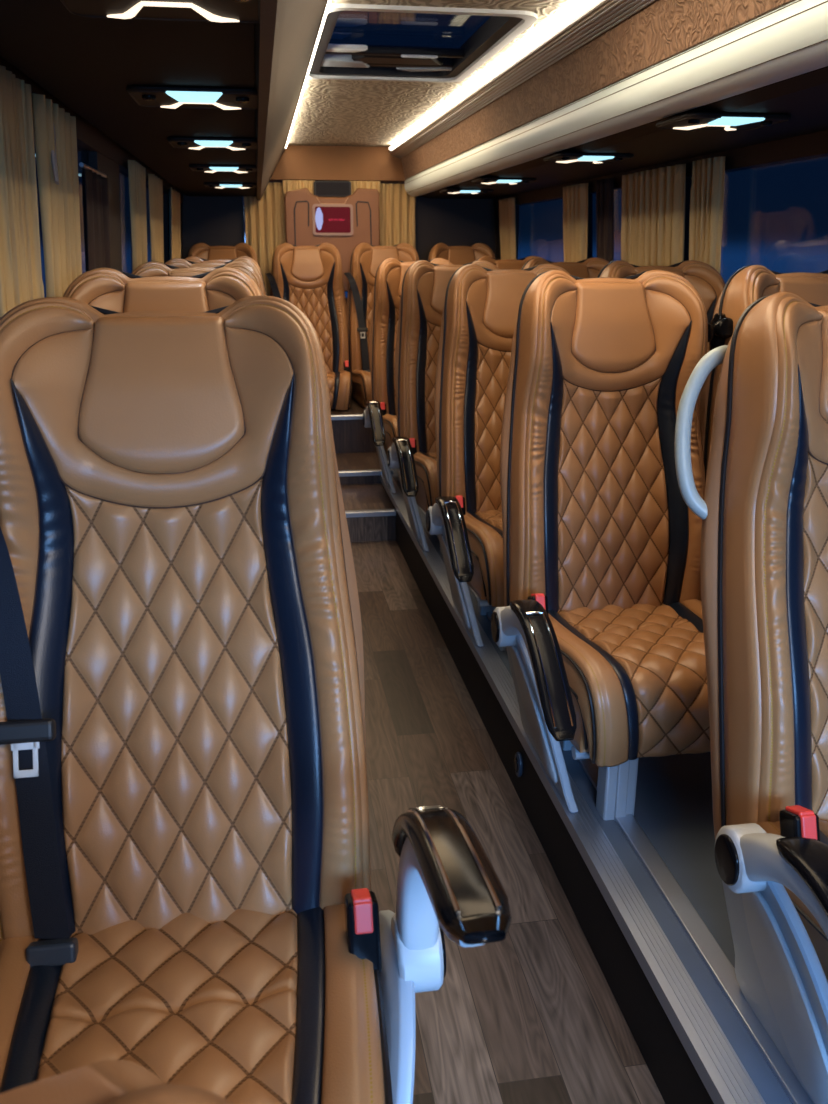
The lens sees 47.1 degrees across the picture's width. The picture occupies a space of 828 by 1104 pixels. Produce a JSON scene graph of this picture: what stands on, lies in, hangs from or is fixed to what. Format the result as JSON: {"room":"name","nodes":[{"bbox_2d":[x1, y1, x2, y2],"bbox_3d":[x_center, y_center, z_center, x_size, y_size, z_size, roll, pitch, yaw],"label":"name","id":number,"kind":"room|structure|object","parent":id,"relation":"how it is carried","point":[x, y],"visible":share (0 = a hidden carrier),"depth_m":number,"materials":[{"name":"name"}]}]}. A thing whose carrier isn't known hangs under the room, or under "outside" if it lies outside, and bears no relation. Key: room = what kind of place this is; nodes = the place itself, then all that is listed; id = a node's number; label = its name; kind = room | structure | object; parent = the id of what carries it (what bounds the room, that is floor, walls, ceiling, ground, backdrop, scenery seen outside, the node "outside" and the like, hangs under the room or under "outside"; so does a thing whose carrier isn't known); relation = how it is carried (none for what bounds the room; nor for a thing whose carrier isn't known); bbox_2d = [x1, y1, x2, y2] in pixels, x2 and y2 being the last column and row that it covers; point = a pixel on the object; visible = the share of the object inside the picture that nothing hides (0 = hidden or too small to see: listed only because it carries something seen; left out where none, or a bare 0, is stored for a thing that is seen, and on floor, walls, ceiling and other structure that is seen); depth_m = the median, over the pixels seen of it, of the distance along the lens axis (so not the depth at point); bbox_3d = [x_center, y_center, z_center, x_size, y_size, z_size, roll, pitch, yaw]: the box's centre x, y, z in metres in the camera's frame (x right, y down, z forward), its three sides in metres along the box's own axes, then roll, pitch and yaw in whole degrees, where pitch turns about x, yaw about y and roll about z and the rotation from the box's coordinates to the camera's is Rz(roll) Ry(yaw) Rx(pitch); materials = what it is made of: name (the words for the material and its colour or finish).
{"room":"vehicle interior","nodes":[
{"label":"vehicle interior","id":0,"kind":"room"},
{"bbox_2d":[0,56,182,202],"bbox_3d":[-0.842,-1.175,2.115,0.085,0.410,8.150,-3,18,-9],"label":"wall","id":1,"kind":"structure","parent":0,"point":[89,138],"depth_m":2.73,"materials":[{"name":"black"}]},
{"bbox_2d":[0,65,43,317],"bbox_3d":[-0.732,-0.419,1.770,0.080,0.861,0.340,-3,18,-9],"label":"window curtain","id":2,"kind":"object","parent":1,"relation":"hanging from","point":[21,281],"visible":0.38,"depth_m":1.70,"materials":[{"name":"beige fabric"}]},
{"bbox_2d":[32,93,81,296],"bbox_3d":[-0.800,-0.553,2.189,0.080,0.860,0.410,-3,18,-9],"label":"window curtain","id":3,"kind":"object","parent":1,"relation":"hanging from","point":[59,204],"visible":0.41,"depth_m":2.04,"materials":[{"name":"beige fabric"}]},
{"bbox_2d":[84,169,110,270],"bbox_3d":[-0.879,-0.732,2.665,0.062,0.610,0.379,-3,18,-9],"label":"window blind","id":4,"kind":"object","parent":1,"relation":"attached to","point":[96,186],"visible":0.41,"depth_m":2.56,"materials":[{"name":"brown fabric"}]},
{"bbox_2d":[0,0,260,197],"bbox_3d":[-0.549,-1.145,2.147,0.535,0.288,8.100,-3,18,-9],"label":"luggage rack","id":5,"kind":"object","parent":1,"relation":"attached to","point":[88,64],"visible":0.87,"depth_m":1.76,"materials":[{"name":"black"}]},
{"bbox_2d":[60,0,258,22],"bbox_3d":[-0.314,-0.700,1.201,0.270,0.018,0.230,-3,18,-9],"label":"light","id":6,"kind":"object","parent":5,"relation":"attached to","point":[223,11],"visible":0.79,"depth_m":1.25,"materials":[{"name":"black"}]},
{"bbox_2d":[126,85,257,109],"bbox_3d":[-0.460,-0.961,2.018,0.270,0.018,0.230,-3,18,-9],"label":"light","id":7,"kind":"object","parent":5,"relation":"attached to","point":[173,97],"visible":0.9,"depth_m":1.96,"materials":[{"name":"black"}]},
{"bbox_2d":[167,137,256,149],"bbox_3d":[-0.606,-1.241,2.893,0.270,0.018,0.230,-3,18,-9],"label":"light","id":8,"kind":"object","parent":5,"relation":"attached to","point":[197,143],"visible":0.9,"depth_m":2.82,"materials":[{"name":"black plastic"}]},
{"bbox_2d":[189,164,256,172],"bbox_3d":[-0.757,-1.533,3.806,0.270,0.018,0.230,-3,18,-9],"label":"light","id":9,"kind":"object","parent":5,"relation":"attached to","point":[209,168],"visible":0.88,"depth_m":3.72,"materials":[{"name":"black plastic"}]},
{"bbox_2d":[203,182,256,188],"bbox_3d":[-0.926,-1.858,4.822,0.270,0.018,0.230,-3,18,-9],"label":"light","id":10,"kind":"object","parent":5,"relation":"attached to","point":[206,184],"visible":0.86,"depth_m":4.74,"materials":[{"name":"black plastic"}]},
{"bbox_2d":[128,160,146,271],"bbox_3d":[-1.032,-1.000,3.586,0.079,0.860,0.379,-3,18,-9],"label":"window curtain","id":11,"kind":"object","parent":1,"relation":"hanging from","point":[136,172],"visible":0.45,"depth_m":3.40,"materials":[{"name":"beige fabric"}]},
{"bbox_2d":[148,174,163,262],"bbox_3d":[-1.140,-1.208,4.234,0.078,0.860,0.459,-3,18,-9],"label":"window curtain","id":12,"kind":"object","parent":1,"relation":"hanging from","point":[155,185],"visible":0.38,"depth_m":4.04,"materials":[{"name":"beige fabric"}]},
{"bbox_2d":[169,187,180,259],"bbox_3d":[-1.303,-1.517,5.198,0.080,0.860,0.709,-3,18,-9],"label":"window curtain","id":13,"kind":"object","parent":1,"relation":"hanging from","point":[174,197],"visible":0.39,"depth_m":5.01,"materials":[{"name":"beige fabric"}]},
{"bbox_2d":[269,145,405,182],"bbox_3d":[-0.510,-2.463,6.032,0.945,0.215,0.110,-3,18,-9],"label":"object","id":14,"kind":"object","parent":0,"point":[297,162],"depth_m":6.01,"materials":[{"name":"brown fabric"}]},
{"bbox_2d":[244,182,285,295],"bbox_3d":[-0.947,-1.958,6.111,0.268,0.785,0.030,-3,18,-9],"label":"window curtain","id":15,"kind":"object","parent":14,"relation":"hanging from","point":[264,218],"visible":0.56,"depth_m":6.07,"materials":[{"name":"beige fabric"}]},
{"bbox_2d":[257,0,327,200],"bbox_3d":[-0.277,-1.196,2.202,0.183,0.365,8.150,-3,18,-9],"label":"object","id":16,"kind":"structure","parent":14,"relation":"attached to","point":[289,29],"depth_m":2.08,"materials":[{"name":"brown plastic"}]},
{"bbox_2d":[283,180,379,194],"bbox_3d":[-0.519,-2.306,6.018,0.618,0.085,0.022,-3,18,-9],"label":"curtain valance","id":17,"kind":"object","parent":14,"relation":"attached to","point":[288,185],"visible":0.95,"depth_m":6.00,"materials":[{"name":"beige fabric"}]},
{"bbox_2d":[284,188,379,291],"bbox_3d":[-0.519,-1.997,6.092,0.600,0.630,0.094,-3,18,-9],"label":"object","id":18,"kind":"object","parent":14,"relation":"attached to","point":[345,223],"visible":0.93,"depth_m":6.02,"materials":[{"name":"leather"}]},
{"bbox_2d":[313,181,350,196],"bbox_3d":[-0.516,-2.295,6.008,0.236,0.096,0.054,-3,18,-9],"label":"monitor","id":19,"kind":"object","parent":18,"relation":"on","point":[321,188],"visible":0.9,"depth_m":5.98,"materials":[{"name":"black plastic"}]},
{"bbox_2d":[379,183,415,248],"bbox_3d":[-0.112,-1.998,6.237,0.258,0.785,0.030,-3,18,-9],"label":"window curtain","id":20,"kind":"object","parent":14,"relation":"hanging from","point":[397,207],"visible":0.42,"depth_m":6.18,"materials":[{"name":"beige fabric"}]},
{"bbox_2d":[182,194,518,260],"bbox_3d":[-0.461,-2.050,6.257,2.350,0.730,0.050,-3,18,-9],"label":"window","id":21,"kind":"structure","parent":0,"point":[452,222],"depth_m":6.26,"materials":[{"name":"black glass"}]},
{"bbox_2d":[330,390,376,452],"bbox_3d":[-0.384,-0.734,6.133,2.360,0.480,1.100,-3,18,-9],"label":"floor","id":22,"kind":"structure","parent":0,"point":[350,436],"depth_m":5.58,"materials":[{"name":"brown wood"}]},
{"bbox_2d":[188,243,258,264],"bbox_3d":[-1.146,-1.371,5.745,0.510,0.954,0.742,-3,18,-9],"label":"seat","id":23,"kind":"object","parent":22,"relation":"on","point":[201,250],"visible":0.05,"depth_m":5.82,"materials":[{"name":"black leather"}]},
{"bbox_2d":[208,247,236,259],"bbox_3d":[-1.176,-1.767,5.851,0.208,0.212,0.067,-3,7,-9],"label":"headrest pillow","id":24,"kind":"object","parent":23,"relation":"on","point":[214,253],"depth_m":5.82,"materials":[{"name":"beige leather"}]},
{"bbox_2d":[265,243,351,409],"bbox_3d":[-0.637,-1.395,5.821,0.510,0.954,0.742,-3,18,-9],"label":"seat","id":25,"kind":"object","parent":22,"relation":"on","point":[310,278],"visible":0.56,"depth_m":5.92,"materials":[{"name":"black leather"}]},
{"bbox_2d":[291,247,323,280],"bbox_3d":[-0.667,-1.792,5.927,0.208,0.212,0.067,-3,7,-9],"label":"headrest pillow","id":26,"kind":"object","parent":25,"relation":"on","point":[307,263],"depth_m":5.90,"materials":[{"name":"beige leather"}]},
{"bbox_2d":[326,372,334,408],"bbox_3d":[-0.616,-1.010,5.838,0.286,0.198,0.517,-3,18,-9],"label":"seat cushion","id":27,"kind":"object","parent":25,"relation":"on","point":[330,375],"depth_m":5.62,"materials":[{"name":"leather"}]},
{"bbox_2d":[344,243,418,406],"bbox_3d":[-0.153,-1.418,5.894,0.510,0.954,0.742,-3,18,-9],"label":"seat","id":28,"kind":"object","parent":22,"relation":"on","point":[366,258],"visible":0.31,"depth_m":5.96,"materials":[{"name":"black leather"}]},
{"bbox_2d":[352,374,366,406],"bbox_3d":[-0.343,-1.018,5.886,0.049,0.185,0.505,-5,18,-14],"label":"cushion","id":29,"kind":"object","parent":28,"relation":"on","point":[359,381],"depth_m":5.76,"materials":[{"name":"beige leather"}]},
{"bbox_2d":[370,247,398,277],"bbox_3d":[-0.183,-1.815,6.000,0.208,0.212,0.067,-3,7,-9],"label":"headrest pillow","id":30,"kind":"object","parent":28,"relation":"on","point":[378,255],"depth_m":5.97,"materials":[{"name":"beige leather"}]},
{"bbox_2d":[427,243,494,264],"bbox_3d":[0.331,-1.442,5.967,0.510,0.954,0.742,-3,18,-9],"label":"seat","id":31,"kind":"object","parent":22,"relation":"on","point":[457,255],"visible":0.09,"depth_m":6.04,"materials":[{"name":"brown leather"}]},
{"bbox_2d":[448,247,475,264],"bbox_3d":[0.301,-1.839,6.073,0.208,0.212,0.067,-3,7,-9],"label":"headrest pillow","id":32,"kind":"object","parent":31,"relation":"on","point":[456,255],"depth_m":6.04,"materials":[{"name":"beige leather"}]},
{"bbox_2d":[341,484,395,541],"bbox_3d":[-0.389,-0.184,4.889,0.527,0.190,0.570,-3,18,-9],"label":"stairs","id":33,"kind":"structure","parent":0,"point":[357,496],"depth_m":4.67,"materials":[{"name":"brown wood"}]},
{"bbox_2d":[345,509,395,517],"bbox_3d":[-0.345,-0.182,4.602,0.527,0.026,0.036,-3,18,-9],"label":"trim","id":34,"kind":"structure","parent":33,"relation":"attached to","point":[376,512],"depth_m":4.61,"materials":[{"name":"silver metal"}]},
{"bbox_2d":[287,0,584,146],"bbox_3d":[0.141,-1.375,2.214,0.760,0.030,8.150,-3,18,-9],"label":"ceiling","id":35,"kind":"structure","parent":0,"point":[330,112],"depth_m":4.14,"materials":[{"name":"beige fabric"}]},
{"bbox_2d":[285,0,330,147],"bbox_3d":[-0.190,-1.333,2.210,0.020,0.012,7.820,-3,18,-9],"label":"light strip","id":36,"kind":"object","parent":35,"relation":"attached to","point":[329,1],"visible":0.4,"depth_m":3.11,"materials":[{"name":"beige plastic"}]},
{"bbox_2d":[307,3,537,82],"bbox_3d":[-0.039,-1.671,3.095,0.619,0.076,1.144,-3,18,-9],"label":"roof hatch","id":37,"kind":"object","parent":35,"relation":"attached to","point":[330,61],"visible":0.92,"depth_m":3.27,"materials":[{"name":"white plastic"}]},
{"bbox_2d":[390,0,597,149],"bbox_3d":[0.465,-1.365,2.309,0.014,0.012,7.820,-3,18,-9],"label":"light strip","id":38,"kind":"object","parent":35,"relation":"attached to","point":[583,6],"visible":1,"depth_m":3.13,"materials":[{"name":"beige plastic"}]},
{"bbox_2d":[351,540,664,1103],"bbox_3d":[0.127,0.880,1.812,0.567,0.040,6.040,-3,18,-9],"label":"floor","id":39,"kind":"structure","parent":0,"point":[532,1015],"depth_m":2.06,"materials":[{"name":"brown wood"}]},
{"bbox_2d":[336,452,792,1103],"bbox_3d":[0.419,0.427,2.864,1.860,0.260,8.200,-3,18,-9],"label":"floor","id":40,"kind":"structure","parent":0,"point":[674,804],"depth_m":1.95,"materials":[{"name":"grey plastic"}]},
{"bbox_2d":[338,469,392,476],"bbox_3d":[-0.503,-0.417,5.106,0.787,0.026,0.036,-3,18,-9],"label":"trim","id":41,"kind":"structure","parent":40,"relation":"attached to","point":[372,472],"depth_m":5.13,"materials":[{"name":"silver metal"}]},
{"bbox_2d":[363,258,452,492],"bbox_3d":[0.024,-0.892,4.806,0.561,1.132,0.801,-3,18,-9],"label":"seat","id":42,"kind":"object","parent":40,"relation":"on","point":[380,414],"visible":0.32,"depth_m":4.88,"materials":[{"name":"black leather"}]},
{"bbox_2d":[383,420,393,454],"bbox_3d":[-0.141,-0.588,4.803,0.049,0.185,0.505,-5,18,-14],"label":"cushion","id":43,"kind":"object","parent":42,"relation":"on","point":[388,425],"depth_m":4.66,"materials":[{"name":"beige leather"}]},
{"bbox_2d":[398,264,410,296],"bbox_3d":[0.015,-1.385,4.917,0.208,0.212,0.067,-3,7,-9],"label":"headrest pillow","id":44,"kind":"object","parent":42,"relation":"on","point":[402,268],"depth_m":4.88,"materials":[{"name":"beige leather"}]},
{"bbox_2d":[387,260,498,553],"bbox_3d":[0.176,-0.601,3.894,0.561,1.132,0.801,-3,18,-9],"label":"seat","id":45,"kind":"object","parent":40,"relation":"on","point":[412,453],"visible":0.38,"depth_m":3.97,"materials":[{"name":"brown leather"}]},
{"bbox_2d":[415,462,431,512],"bbox_3d":[0.010,-0.296,3.891,0.049,0.185,0.505,-5,18,-14],"label":"cushion","id":46,"kind":"object","parent":45,"relation":"on","point":[423,470],"depth_m":3.71,"materials":[{"name":"beige leather"}]},
{"bbox_2d":[431,267,459,314],"bbox_3d":[0.166,-1.093,4.004,0.208,0.212,0.067,-3,7,-9],"label":"headrest pillow","id":47,"kind":"object","parent":45,"relation":"on","point":[440,276],"depth_m":3.97,"materials":[{"name":"beige leather"}]},
{"bbox_2d":[426,264,570,650],"bbox_3d":[0.327,-0.309,2.981,0.561,1.132,0.801,-3,18,-9],"label":"seat","id":48,"kind":"object","parent":40,"relation":"on","point":[481,308],"visible":0.42,"depth_m":3.06,"materials":[{"name":"brown leather"}]},
{"bbox_2d":[467,530,490,602],"bbox_3d":[0.172,-0.004,2.980,0.070,0.185,0.503,-3,18,-9],"label":"cushion","id":49,"kind":"object","parent":48,"relation":"on","point":[479,542],"depth_m":2.79,"materials":[{"name":"beige leather"}]},
{"bbox_2d":[476,510,502,530],"bbox_3d":[0.369,-0.018,3.003,0.280,0.198,0.517,-3,18,-9],"label":"seat cushion","id":50,"kind":"object","parent":48,"relation":"on","point":[493,518],"depth_m":3.04,"materials":[{"name":"leather"}]},
{"bbox_2d":[483,273,535,337],"bbox_3d":[0.318,-0.801,3.092,0.208,0.212,0.067,-3,7,-9],"label":"headrest pillow","id":51,"kind":"object","parent":48,"relation":"on","point":[502,292],"depth_m":3.06,"materials":[{"name":"beige leather"}]},
{"bbox_2d":[476,256,540,269],"bbox_3d":[0.545,-0.937,4.910,0.499,1.131,0.742,-3,18,-9],"label":"seat","id":52,"kind":"object","parent":40,"relation":"on","point":[513,264],"visible":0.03,"depth_m":4.96,"materials":[{"name":"brown leather"}]},
{"bbox_2d":[495,261,525,269],"bbox_3d":[0.510,-1.418,4.988,0.208,0.212,0.067,-3,7,-9],"label":"headrest pillow","id":53,"kind":"object","parent":52,"relation":"on","point":[515,265],"depth_m":4.96,"materials":[{"name":"beige leather"}]},
{"bbox_2d":[396,510,713,1103],"bbox_3d":[0.385,0.761,1.812,0.006,0.185,6.030,-3,18,-9],"label":"platform side","id":54,"kind":"structure","parent":40,"relation":"attached to","point":[677,1080],"depth_m":2.02,"materials":[{"name":"black"}]},
{"bbox_2d":[521,257,609,277],"bbox_3d":[0.697,-0.645,3.998,0.499,1.131,0.742,-3,18,-9],"label":"seat","id":55,"kind":"object","parent":40,"relation":"on","point":[590,267],"visible":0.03,"depth_m":4.06,"materials":[{"name":"brown leather"}]},
{"bbox_2d":[553,264,588,277],"bbox_3d":[0.662,-1.126,4.076,0.208,0.212,0.067,-3,7,-9],"label":"headrest pillow","id":56,"kind":"object","parent":55,"relation":"on","point":[579,270],"depth_m":4.05,"materials":[{"name":"beige leather"}]},
{"bbox_2d":[380,474,765,1103],"bbox_3d":[0.360,0.583,2.054,0.057,0.034,6.600,-3,18,-9],"label":"trim","id":57,"kind":"structure","parent":40,"relation":"attached to","point":[722,1073],"depth_m":1.75,"materials":[{"name":"silver metal"}]},
{"bbox_2d":[386,455,812,1103],"bbox_3d":[0.408,0.488,2.297,0.040,0.010,7.100,-3,18,-9],"label":"trim","id":58,"kind":"structure","parent":40,"relation":"on","point":[713,956],"depth_m":1.67,"materials":[{"name":"silver metal"}]},
{"bbox_2d":[491,270,714,820],"bbox_3d":[0.470,-0.035,2.125,0.561,1.132,0.801,-3,18,-9],"label":"seat","id":59,"kind":"object","parent":40,"relation":"on","point":[599,624],"visible":0.94,"depth_m":2.21,"materials":[{"name":"brown leather"}]},
{"bbox_2d":[562,654,593,759],"bbox_3d":[0.314,0.270,2.124,0.070,0.185,0.503,-3,18,-9],"label":"cushion","id":60,"kind":"object","parent":59,"relation":"on","point":[580,675],"depth_m":1.92,"materials":[{"name":"beige leather"}]},
{"bbox_2d":[571,282,654,372],"bbox_3d":[0.460,-0.527,2.236,0.208,0.212,0.067,-3,7,-9],"label":"headrest pillow","id":61,"kind":"object","parent":59,"relation":"on","point":[613,323],"depth_m":2.21,"materials":[{"name":"beige leather"}]},
{"bbox_2d":[557,604,710,757],"bbox_3d":[0.512,0.256,2.147,0.280,0.198,0.517,-3,18,-9],"label":"seat cushion","id":62,"kind":"object","parent":59,"relation":"on","point":[654,654],"depth_m":1.94,"materials":[{"name":"leather"}]},
{"bbox_2d":[597,260,725,322],"bbox_3d":[0.849,-0.353,3.085,0.499,1.131,0.742,-3,18,-9],"label":"seat","id":63,"kind":"object","parent":40,"relation":"on","point":[706,279],"visible":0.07,"depth_m":3.13,"materials":[{"name":"brown leather"}]},
{"bbox_2d":[634,269,682,276],"bbox_3d":[0.814,-0.834,3.163,0.208,0.212,0.067,-3,7,-9],"label":"headrest pillow","id":64,"kind":"object","parent":63,"relation":"on","point":[678,271],"depth_m":3.15,"materials":[{"name":"beige leather"}]},
{"bbox_2d":[674,292,827,1103],"bbox_3d":[0.710,0.228,1.315,0.548,1.106,0.907,-2,18,-6],"label":"seat","id":65,"kind":"object","parent":40,"relation":"on","point":[763,511],"visible":1,"depth_m":1.41,"materials":[{"name":"leather"}]},
{"bbox_2d":[783,885,827,980],"bbox_3d":[0.559,0.532,1.270,0.049,0.185,0.505,-5,18,-14],"label":"cushion","id":66,"kind":"object","parent":65,"relation":"on","point":[818,941],"depth_m":1.27,"materials":[{"name":"grey plastic"}]},
{"bbox_2d":[817,310,827,422],"bbox_3d":[0.703,-0.270,1.464,0.208,0.212,0.067,-3,0,-9],"label":"headrest pillow","id":67,"kind":"object","parent":65,"relation":"on","point":[822,315],"depth_m":1.42,"materials":[{"name":"beige leather"}]},
{"bbox_2d":[699,265,827,481],"bbox_3d":[0.991,-0.079,2.229,0.499,1.131,0.742,-3,18,-9],"label":"seat","id":68,"kind":"object","parent":40,"relation":"on","point":[748,284],"visible":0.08,"depth_m":2.28,"materials":[{"name":"brown leather"}]},
{"bbox_2d":[776,277,827,305],"bbox_3d":[0.956,-0.560,2.308,0.208,0.212,0.067,-3,7,-9],"label":"headrest pillow","id":69,"kind":"object","parent":68,"relation":"on","point":[814,290],"depth_m":2.28,"materials":[{"name":"beige leather"}]},
{"bbox_2d":[401,0,794,178],"bbox_3d":[0.573,-1.277,2.318,0.065,0.200,8.150,-3,18,-9],"label":"panel","id":70,"kind":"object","parent":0,"point":[662,30],"depth_m":2.58,"materials":[{"name":"brown fabric"}]},
{"bbox_2d":[390,0,655,157],"bbox_3d":[0.510,-1.357,2.281,0.078,0.105,8.150,-3,18,-9],"label":"trim","id":71,"kind":"structure","parent":70,"relation":"attached to","point":[598,7],"depth_m":3.03,"materials":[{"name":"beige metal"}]},
{"bbox_2d":[493,130,827,208],"bbox_3d":[1.184,-1.264,2.424,0.086,0.430,8.150,-3,18,-9],"label":"wall","id":72,"kind":"structure","parent":0,"point":[812,145],"depth_m":3.06,"materials":[{"name":"black plastic"}]},
{"bbox_2d":[499,197,515,259],"bbox_3d":[0.594,-1.792,5.979,0.083,0.810,0.310,-3,18,-9],"label":"window curtain","id":73,"kind":"object","parent":72,"relation":"hanging from","point":[507,214],"visible":0.44,"depth_m":5.86,"materials":[{"name":"beige fabric"}]},
{"bbox_2d":[563,183,587,262],"bbox_3d":[0.802,-1.392,4.727,0.081,0.810,0.329,-3,18,-9],"label":"window curtain","id":74,"kind":"object","parent":72,"relation":"hanging from","point":[575,197],"visible":0.36,"depth_m":4.62,"materials":[{"name":"beige fabric"}]},
{"bbox_2d":[596,178,613,261],"bbox_3d":[0.869,-1.266,4.333,0.082,0.810,0.170,-3,18,-9],"label":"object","id":75,"kind":"object","parent":72,"relation":"hanging from","point":[604,187],"visible":0.38,"depth_m":4.23,"materials":[{"name":"brown fabric"}]},
{"bbox_2d":[404,0,827,198],"bbox_3d":[0.858,-1.150,2.379,0.607,0.124,8.100,-3,18,-9],"label":"luggage rack","id":76,"kind":"object","parent":72,"relation":"attached to","point":[775,62],"visible":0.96,"depth_m":2.46,"materials":[{"name":"white plastic"}]},
{"bbox_2d":[439,188,493,193],"bbox_3d":[0.289,-1.998,5.266,0.270,0.018,0.230,-3,18,-9],"label":"light","id":77,"kind":"object","parent":76,"relation":"attached to","point":[449,190],"visible":1,"depth_m":5.17,"materials":[{"name":"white plastic"}]},
{"bbox_2d":[472,177,536,184],"bbox_3d":[0.422,-1.742,4.466,0.270,0.018,0.230,-3,18,-9],"label":"light","id":78,"kind":"object","parent":76,"relation":"attached to","point":[486,180],"visible":1,"depth_m":4.38,"materials":[{"name":"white plastic"}]},
{"bbox_2d":[543,153,633,163],"bbox_3d":[0.609,-1.381,3.338,0.270,0.018,0.230,-3,18,-9],"label":"light","id":79,"kind":"object","parent":76,"relation":"attached to","point":[594,158],"visible":1,"depth_m":3.27,"materials":[{"name":"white plastic"}]},
{"bbox_2d":[656,112,790,130],"bbox_3d":[0.769,-1.074,2.378,0.270,0.018,0.230,-3,18,-9],"label":"light","id":80,"kind":"object","parent":76,"relation":"attached to","point":[694,120],"visible":1,"depth_m":2.32,"materials":[{"name":"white plastic"}]},
{"bbox_2d":[621,164,685,266],"bbox_3d":[0.952,-1.106,3.834,0.082,0.810,0.590,-3,18,-9],"label":"window curtain","id":81,"kind":"object","parent":72,"relation":"hanging from","point":[653,201],"visible":0.42,"depth_m":3.71,"materials":[{"name":"beige fabric"}]},
{"bbox_2d":[689,156,724,272],"bbox_3d":[1.028,-0.958,3.373,0.081,0.812,0.210,-3,18,-9],"label":"window curtain","id":82,"kind":"object","parent":72,"relation":"hanging from","point":[708,175],"visible":0.42,"depth_m":3.27,"materials":[{"name":"beige fabric"}]},
{"bbox_3d":[-0.815,0.177,3.679,0.710,0.240,6.130,-3,18,-9],"label":"floor","id":83,"kind":"structure","parent":0,"visible":0},
{"bbox_2d":[63,267,262,312],"bbox_3d":[-0.446,0.028,1.897,0.561,1.132,0.801,-3,18,-9],"label":"seat","id":84,"kind":"object","parent":83,"relation":"on","point":[112,289],"visible":0.05,"depth_m":1.97,"materials":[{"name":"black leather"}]},
{"bbox_2d":[124,281,208,312],"bbox_3d":[-0.516,-0.461,1.998,0.208,0.212,0.067,-3,7,-9],"label":"headrest pillow","id":85,"kind":"object","parent":84,"relation":"on","point":[193,296],"depth_m":1.97,"materials":[{"name":"beige leather"}]},
{"bbox_2d":[130,261,266,295],"bbox_3d":[-0.593,-0.264,2.810,0.561,1.132,0.801,-3,18,-9],"label":"seat","id":86,"kind":"object","parent":83,"relation":"on","point":[149,269],"visible":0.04,"depth_m":2.88,"materials":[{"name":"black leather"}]},
{"bbox_2d":[168,271,209,276],"bbox_3d":[-0.663,-0.753,2.912,0.208,0.212,0.067,-3,7,-9],"label":"headrest pillow","id":87,"kind":"object","parent":86,"relation":"on","point":[170,273],"depth_m":2.89,"materials":[{"name":"beige leather"}]},
{"bbox_2d":[165,258,264,284],"bbox_3d":[-0.745,-0.556,3.723,0.561,1.132,0.801,-3,18,-9],"label":"seat","id":88,"kind":"object","parent":83,"relation":"on","point":[177,262],"visible":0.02,"depth_m":3.81,"materials":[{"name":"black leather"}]},
{"bbox_2d":[185,256,262,275],"bbox_3d":[-0.895,-0.845,4.626,0.561,1.132,0.801,-3,18,-9],"label":"seat","id":89,"kind":"object","parent":83,"relation":"on","point":[191,258],"visible":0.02,"depth_m":4.71,"materials":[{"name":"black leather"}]},
{"bbox_2d":[0,295,510,1103],"bbox_3d":[-0.258,0.283,1.107,0.572,1.092,0.863,-3,18,-9],"label":"seat","id":90,"kind":"object","parent":83,"relation":"on","point":[187,898],"visible":0.99,"depth_m":1.19,"materials":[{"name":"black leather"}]},
{"bbox_2d":[79,316,244,473],"bbox_3d":[-0.325,-0.203,1.233,0.208,0.212,0.067,-3,-3,-9],"label":"headrest pillow","id":91,"kind":"object","parent":90,"relation":"on","point":[158,394],"depth_m":1.20,"materials":[{"name":"beige leather"}]},
{"bbox_2d":[36,909,296,1103],"bbox_3d":[-0.257,0.584,1.029,0.280,0.198,0.517,-3,18,-9],"label":"seat cushion","id":92,"kind":"object","parent":90,"relation":"on","point":[205,999],"depth_m":1.06,"materials":[{"name":"leather"}]},
{"bbox_2d":[374,975,384,1100],"bbox_3d":[-0.051,0.579,1.067,0.049,0.185,0.505,-1,18,-3],"label":"cushion","id":93,"kind":"object","parent":90,"relation":"on","point":[379,980],"depth_m":1.02,"materials":[{"name":"beige leather"}]},
{"bbox_3d":[-0.173,1.583,-0.123,0.710,0.040,2.070,-3,18,-9],"label":"floor","id":94,"kind":"structure","parent":0,"visible":0},
{"bbox_2d":[0,1059,233,1103],"bbox_3d":[-0.195,0.881,0.296,0.499,1.131,0.742,-3,18,-9],"label":"seat","id":95,"kind":"object","parent":94,"relation":"on","point":[109,1081],"visible":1,"depth_m":0.50,"materials":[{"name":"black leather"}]},
{"bbox_3d":[-0.922,0.119,2.516,0.119,0.980,8.150,-3,18,-9],"label":"wall","id":96,"kind":"structure","parent":0,"visible":0},
{"bbox_2d":[81,151,121,271],"bbox_3d":[-1.010,-0.931,3.106,0.088,0.720,0.480,-3,18,-9],"label":"trim","id":97,"kind":"structure","parent":96,"relation":"attached to","point":[94,159],"depth_m":3.08,"materials":[{"name":"black plastic"}]},
{"bbox_2d":[163,194,182,263],"bbox_3d":[-1.427,-1.733,5.613,0.088,0.720,1.050,-3,18,-9],"label":"trim","id":98,"kind":"structure","parent":96,"relation":"attached to","point":[166,240],"depth_m":5.09,"materials":[{"name":"black"}]},
{"bbox_3d":[1.264,0.013,2.846,0.119,0.980,8.150,-3,18,-9],"label":"wall","id":99,"kind":"structure","parent":0,"visible":0},
{"bbox_2d":[494,208,500,259],"bbox_3d":[0.603,-1.939,6.257,0.088,0.720,0.350,-3,18,-9],"label":"trim","id":100,"kind":"structure","parent":99,"relation":"attached to","point":[496,210],"depth_m":6.31,"materials":[{"name":"black"}]},
{"bbox_2d":[587,194,592,257],"bbox_3d":[0.847,-1.468,4.784,0.088,0.720,0.180,-3,18,-9],"label":"trim","id":101,"kind":"structure","parent":99,"relation":"attached to","point":[590,243],"depth_m":4.66,"materials":[{"name":"black"}]},
{"bbox_2d":[684,178,691,260],"bbox_3d":[1.027,-1.122,3.703,0.088,0.720,0.120,-3,18,-9],"label":"trim","id":102,"kind":"structure","parent":99,"relation":"attached to","point":[688,180],"depth_m":3.60,"materials":[{"name":"black"}]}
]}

